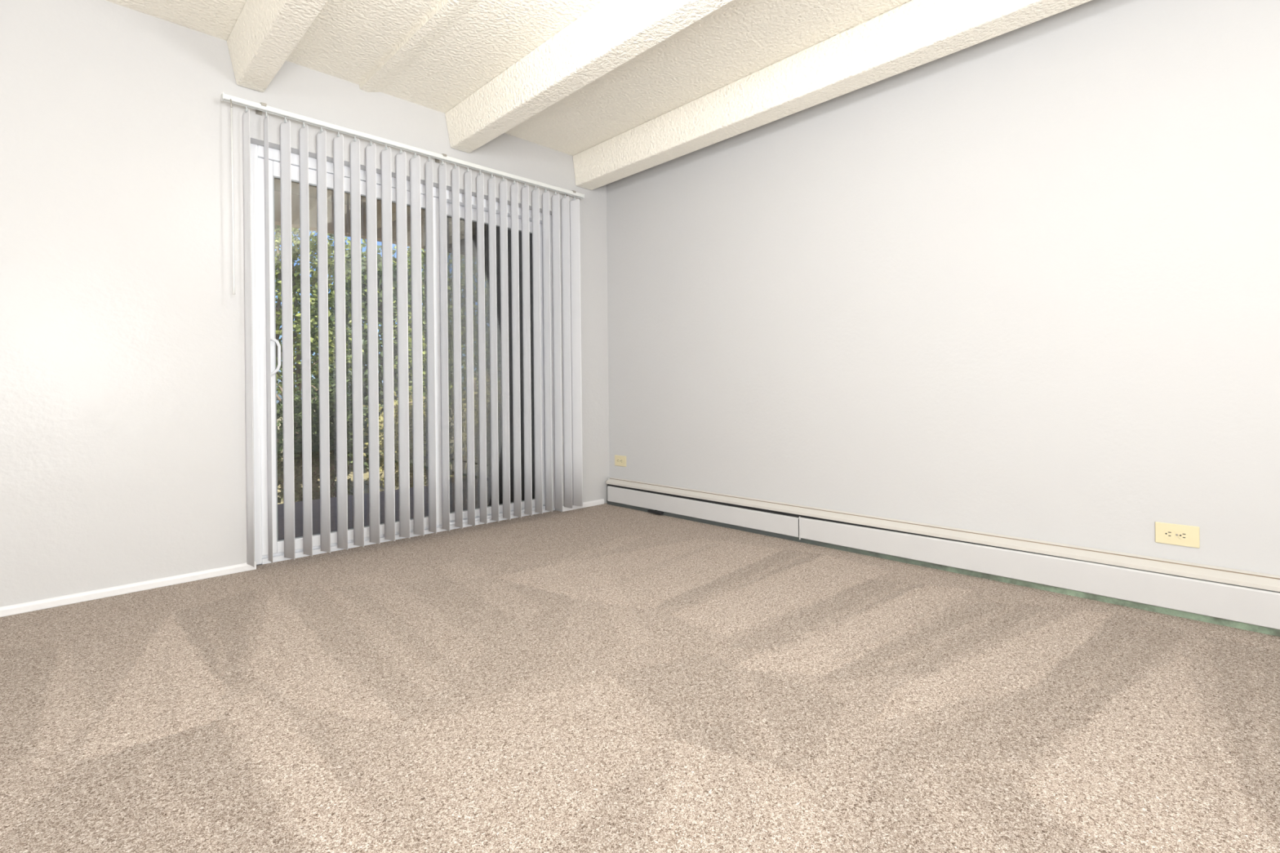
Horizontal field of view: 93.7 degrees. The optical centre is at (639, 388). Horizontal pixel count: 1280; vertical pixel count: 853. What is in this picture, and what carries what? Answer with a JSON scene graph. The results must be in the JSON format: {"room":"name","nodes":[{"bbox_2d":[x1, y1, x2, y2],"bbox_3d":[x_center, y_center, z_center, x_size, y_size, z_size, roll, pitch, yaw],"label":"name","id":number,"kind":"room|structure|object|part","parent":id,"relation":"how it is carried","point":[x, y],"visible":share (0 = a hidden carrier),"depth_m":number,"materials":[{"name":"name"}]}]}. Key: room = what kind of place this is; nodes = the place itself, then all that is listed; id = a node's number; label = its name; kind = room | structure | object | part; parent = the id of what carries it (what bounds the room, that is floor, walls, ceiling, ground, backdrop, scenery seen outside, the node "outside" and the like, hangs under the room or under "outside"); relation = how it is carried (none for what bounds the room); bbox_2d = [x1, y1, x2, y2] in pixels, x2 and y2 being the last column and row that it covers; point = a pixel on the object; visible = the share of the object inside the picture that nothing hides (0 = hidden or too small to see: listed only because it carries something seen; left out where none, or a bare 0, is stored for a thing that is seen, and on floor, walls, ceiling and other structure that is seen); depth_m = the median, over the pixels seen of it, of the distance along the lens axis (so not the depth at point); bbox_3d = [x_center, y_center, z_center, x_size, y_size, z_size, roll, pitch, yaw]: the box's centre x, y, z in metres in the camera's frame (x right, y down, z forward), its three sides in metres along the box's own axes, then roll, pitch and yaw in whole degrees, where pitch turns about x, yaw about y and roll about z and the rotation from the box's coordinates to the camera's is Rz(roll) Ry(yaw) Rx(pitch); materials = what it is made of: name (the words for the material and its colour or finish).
{"room":"empty living room","nodes":[
{"label":"empty living room","id":0,"kind":"room"},
{"bbox_2d":[0,0,609,607],"bbox_3d":[-1.982,-0.324,2.807,4.900,2.550,0.200,-1,0,-44],"label":"wall","id":1,"kind":"structure","parent":0,"point":[122,398],"depth_m":2.53,"materials":[{"name":"grey paint"}]},
{"bbox_2d":[0,561,256,617],"bbox_3d":[-2.689,0.840,1.954,2.479,0.037,0.014,-1,0,-44],"label":"baseboard","id":2,"kind":"structure","parent":1,"relation":"attached to","point":[6,611],"depth_m":2.48,"materials":[{"name":"white wood"}]},
{"bbox_2d":[274,177,462,226],"bbox_3d":[-1.376,-1.666,4.961,11.000,0.180,2.010,-1,0,-44],"label":"soffit","id":3,"kind":"structure","parent":1,"relation":"attached to","point":[295,186],"depth_m":4.84,"materials":[{"name":"brown wood"}]},
{"bbox_2d":[274,190,475,257],"bbox_3d":[-2.035,-1.449,5.636,11.000,0.240,0.120,-1,0,-44],"label":"fascia board","id":4,"kind":"object","parent":3,"relation":"attached to","point":[295,198],"visible":0.22,"depth_m":5.09,"materials":[{"name":"brown wood"}]},
{"bbox_2d":[364,200,410,229],"bbox_3d":[-1.690,-1.487,4.568,0.100,0.170,1.890,-1,0,-44],"label":"soffit beam","id":5,"kind":"structure","parent":3,"relation":"attached to","point":[378,202],"depth_m":4.97,"materials":[{"name":"brown wood"}]},
{"bbox_2d":[221,92,584,567],"bbox_3d":[-1.131,-0.276,3.417,2.066,2.161,0.118,-1,0,-44],"label":"vertical blind","id":6,"kind":"object","parent":1,"relation":"attached to","point":[570,211],"visible":1,"depth_m":3.30,"materials":[{"name":"white plastic"}]},
{"bbox_2d":[250,142,555,564],"bbox_3d":[-1.259,-0.170,3.527,1.790,2.033,0.153,-1,0,-44],"label":"door","id":7,"kind":"structure","parent":1,"relation":"in","point":[257,167],"depth_m":3.20,"materials":[{"name":"white plastic"}]},
{"bbox_3d":[-1.815,-0.156,2.940,0.020,0.200,0.005,-1,0,-44],"label":"handle plate","id":8,"kind":"part","parent":7,"relation":"part of","materials":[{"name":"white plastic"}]},
{"bbox_3d":[-1.525,-0.159,3.253,0.934,1.938,0.036,-1,0,-44],"label":"sliding panel","id":9,"kind":"part","parent":7,"relation":"part of","materials":[{"name":"clear glass"}]},
{"bbox_3d":[-1.259,0.828,3.538,1.700,0.037,0.110,-1,0,-44],"label":"track sill","id":10,"kind":"part","parent":7,"relation":"part of","materials":[{"name":"white plastic"}]},
{"bbox_3d":[-0.970,-0.165,3.861,0.819,1.938,0.036,-1,0,-44],"label":"fixed panel","id":11,"kind":"part","parent":7,"relation":"part of","materials":[{"name":"clear glass"}]},
{"bbox_3d":[-0.966,-0.150,3.864,0.697,1.826,0.006,-1,0,-44],"label":"glass pane","id":12,"kind":"part","parent":7,"relation":"part of","materials":[{"name":"clear glass"}]},
{"bbox_2d":[561,498,604,511],"bbox_3d":[-0.394,0.816,4.201,0.373,0.037,0.014,-1,0,-44],"label":"baseboard","id":13,"kind":"structure","parent":1,"relation":"attached to","point":[597,502],"depth_m":4.21,"materials":[{"name":"white wood"}]},
{"bbox_2d":[106,0,911,155],"bbox_3d":[0.029,-1.708,0.739,4.900,0.224,5.990,-1,0,-44],"label":"ceiling","id":14,"kind":"structure","parent":0,"point":[347,40],"depth_m":2.83,"materials":[{"name":"white paint"}]},
{"bbox_2d":[226,0,328,92],"bbox_3d":[0.156,-1.525,0.791,0.183,0.193,5.690,-1,0,-44],"label":"ceiling beam","id":15,"kind":"structure","parent":14,"relation":"attached to","point":[265,33],"depth_m":2.48,"materials":[{"name":"white paint"}]},
{"bbox_2d":[444,0,733,152],"bbox_3d":[0.919,-1.532,1.538,0.191,0.195,5.690,-1,0,-44],"label":"ceiling beam","id":16,"kind":"structure","parent":14,"relation":"attached to","point":[611,33],"depth_m":2.72,"materials":[{"name":"white paint"}]},
{"bbox_2d":[573,0,1091,190],"bbox_3d":[1.591,-1.534,2.196,0.194,0.205,5.690,-1,0,-44],"label":"ceiling beam","id":17,"kind":"structure","parent":14,"relation":"attached to","point":[912,34],"depth_m":2.86,"materials":[{"name":"white paint"}]},
{"bbox_2d":[0,502,1279,852],"bbox_3d":[0.069,0.829,0.724,4.700,0.001,5.750,-1,0,-44],"label":"floor","id":18,"kind":"structure","parent":0,"point":[602,678],"depth_m":1.56,"materials":[{"name":"carpet"}]},
{"bbox_2d":[606,0,1279,575],"bbox_3d":[1.793,-0.364,2.382,0.100,2.550,5.690,-1,0,-44],"label":"wall","id":19,"kind":"structure","parent":0,"point":[1024,282],"depth_m":2.58,"materials":[{"name":"grey paint"}]},
{"bbox_2d":[614,454,626,466],"bbox_3d":[-0.140,0.516,4.287,0.008,0.076,0.120,-1,0,-44],"label":"wall outlet","id":20,"kind":"object","parent":19,"relation":"attached to","point":[620,460],"visible":1,"depth_m":4.28,"materials":[{"name":"beige plastic"}]},
{"bbox_2d":[605,477,1279,636],"bbox_3d":[1.360,0.721,2.707,0.080,0.190,4.576,-1,0,-44],"label":"baseboard heater","id":21,"kind":"object","parent":19,"relation":"attached to","point":[1246,600],"visible":1,"depth_m":2.51,"materials":[{"name":"metal"}]},
{"bbox_3d":[0.311,0.747,3.757,0.012,0.109,1.539,-1,0,-44],"label":"panel","id":22,"kind":"part","parent":21,"relation":"part of","materials":[{"name":"metal"}]},
{"bbox_3d":[1.901,0.725,2.128,0.012,0.120,2.992,-1,0,-44],"label":"panel","id":23,"kind":"part","parent":21,"relation":"part of","materials":[{"name":"metal"}]},
{"bbox_2d":[1155,521,1199,548],"bbox_3d":[1.937,0.528,2.166,0.008,0.076,0.120,-1,0,-44],"label":"wall outlet","id":24,"kind":"object","parent":19,"relation":"attached to","point":[1165,533],"visible":1,"depth_m":2.16,"materials":[{"name":"beige plastic"}]},
{"bbox_2d":[1164,528,1174,538],"bbox_3d":[1.922,0.528,2.179,0.004,0.034,0.029,-1,0,-44],"label":"receptacle","id":25,"kind":"object","parent":24,"relation":"attached to","point":[1168,533],"depth_m":2.18,"materials":[{"name":"beige plastic"}]},
{"bbox_2d":[1178,531,1189,540],"bbox_3d":[1.950,0.528,2.151,0.004,0.034,0.029,-1,0,-44],"label":"receptacle","id":26,"kind":"object","parent":24,"relation":"attached to","point":[1183,535],"depth_m":2.15,"materials":[{"name":"beige plastic"}]},
{"label":"outside","id":27,"kind":"structure","parent":0,"visible":0},
{"bbox_2d":[276,404,488,504],"bbox_3d":[-15.741,1.495,23.236,70.000,0.200,44.750,-1,0,-44],"label":"ground","id":28,"kind":"structure","parent":27,"point":[366,473],"depth_m":8.72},
{"bbox_2d":[275,262,296,449],"bbox_3d":[-6.245,-0.746,8.170,2.798,4.283,2.625,-1,0,-44],"label":"tree","id":29,"kind":"object","parent":28,"relation":"on","point":[281,412],"visible":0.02,"depth_m":8.68,"materials":[{"name":"green plant"}]},
{"bbox_2d":[274,224,382,502],"bbox_3d":[-3.905,-0.883,6.710,1.793,4.358,1.309,-1,0,-44],"label":"tree","id":30,"kind":"object","parent":28,"relation":"on","point":[295,251],"visible":0.27,"depth_m":6.70,"materials":[{"name":"green plant"}]},
{"bbox_2d":[275,360,383,503],"bbox_3d":[-3.012,0.442,5.569,1.001,1.698,0.952,-1,0,-44],"label":"shrub","id":31,"kind":"object","parent":28,"relation":"on","point":[298,410],"visible":0.49,"depth_m":5.46,"materials":[{"name":"green plant"}]},
{"bbox_2d":[294,235,477,471],"bbox_3d":[-4.234,-0.843,10.125,3.021,4.442,2.684,-1,0,-44],"label":"tree","id":32,"kind":"object","parent":28,"relation":"on","point":[364,331],"visible":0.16,"depth_m":9.50,"materials":[{"name":"green plant"}]},
{"bbox_2d":[363,372,465,493],"bbox_3d":[-2.340,0.554,6.237,0.974,1.458,0.915,-1,0,-44],"label":"shrub","id":33,"kind":"object","parent":28,"relation":"on","point":[396,415],"visible":0.28,"depth_m":6.10,"materials":[{"name":"green plant"}]},
{"bbox_2d":[377,244,498,482],"bbox_3d":[-2.532,-0.939,8.030,1.804,4.449,1.351,-1,0,-44],"label":"tree","id":34,"kind":"object","parent":28,"relation":"on","point":[450,305],"visible":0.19,"depth_m":7.87,"materials":[{"name":"green plant"}]},
{"bbox_2d":[448,368,501,479],"bbox_3d":[-1.685,0.503,6.940,1.014,1.546,0.925,-1,0,-44],"label":"shrub","id":35,"kind":"object","parent":28,"relation":"on","point":[487,385],"visible":0.18,"depth_m":6.75,"materials":[{"name":"green plant"}]},
{"bbox_2d":[449,265,501,437],"bbox_3d":[-2.283,-1.280,12.351,3.103,5.276,2.658,-1,0,-44],"label":"tree","id":36,"kind":"object","parent":28,"relation":"on","point":[486,319],"visible":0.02,"depth_m":11.74,"materials":[{"name":"green plant"}]},
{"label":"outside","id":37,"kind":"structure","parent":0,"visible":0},
{"bbox_2d":[277,477,491,540],"bbox_3d":[-1.262,0.933,4.871,11.000,0.120,1.760,-1,0,-44],"label":"deck","id":38,"kind":"object","parent":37,"point":[333,500],"depth_m":4.40,"materials":[{"name":"grey wood"}]}
]}

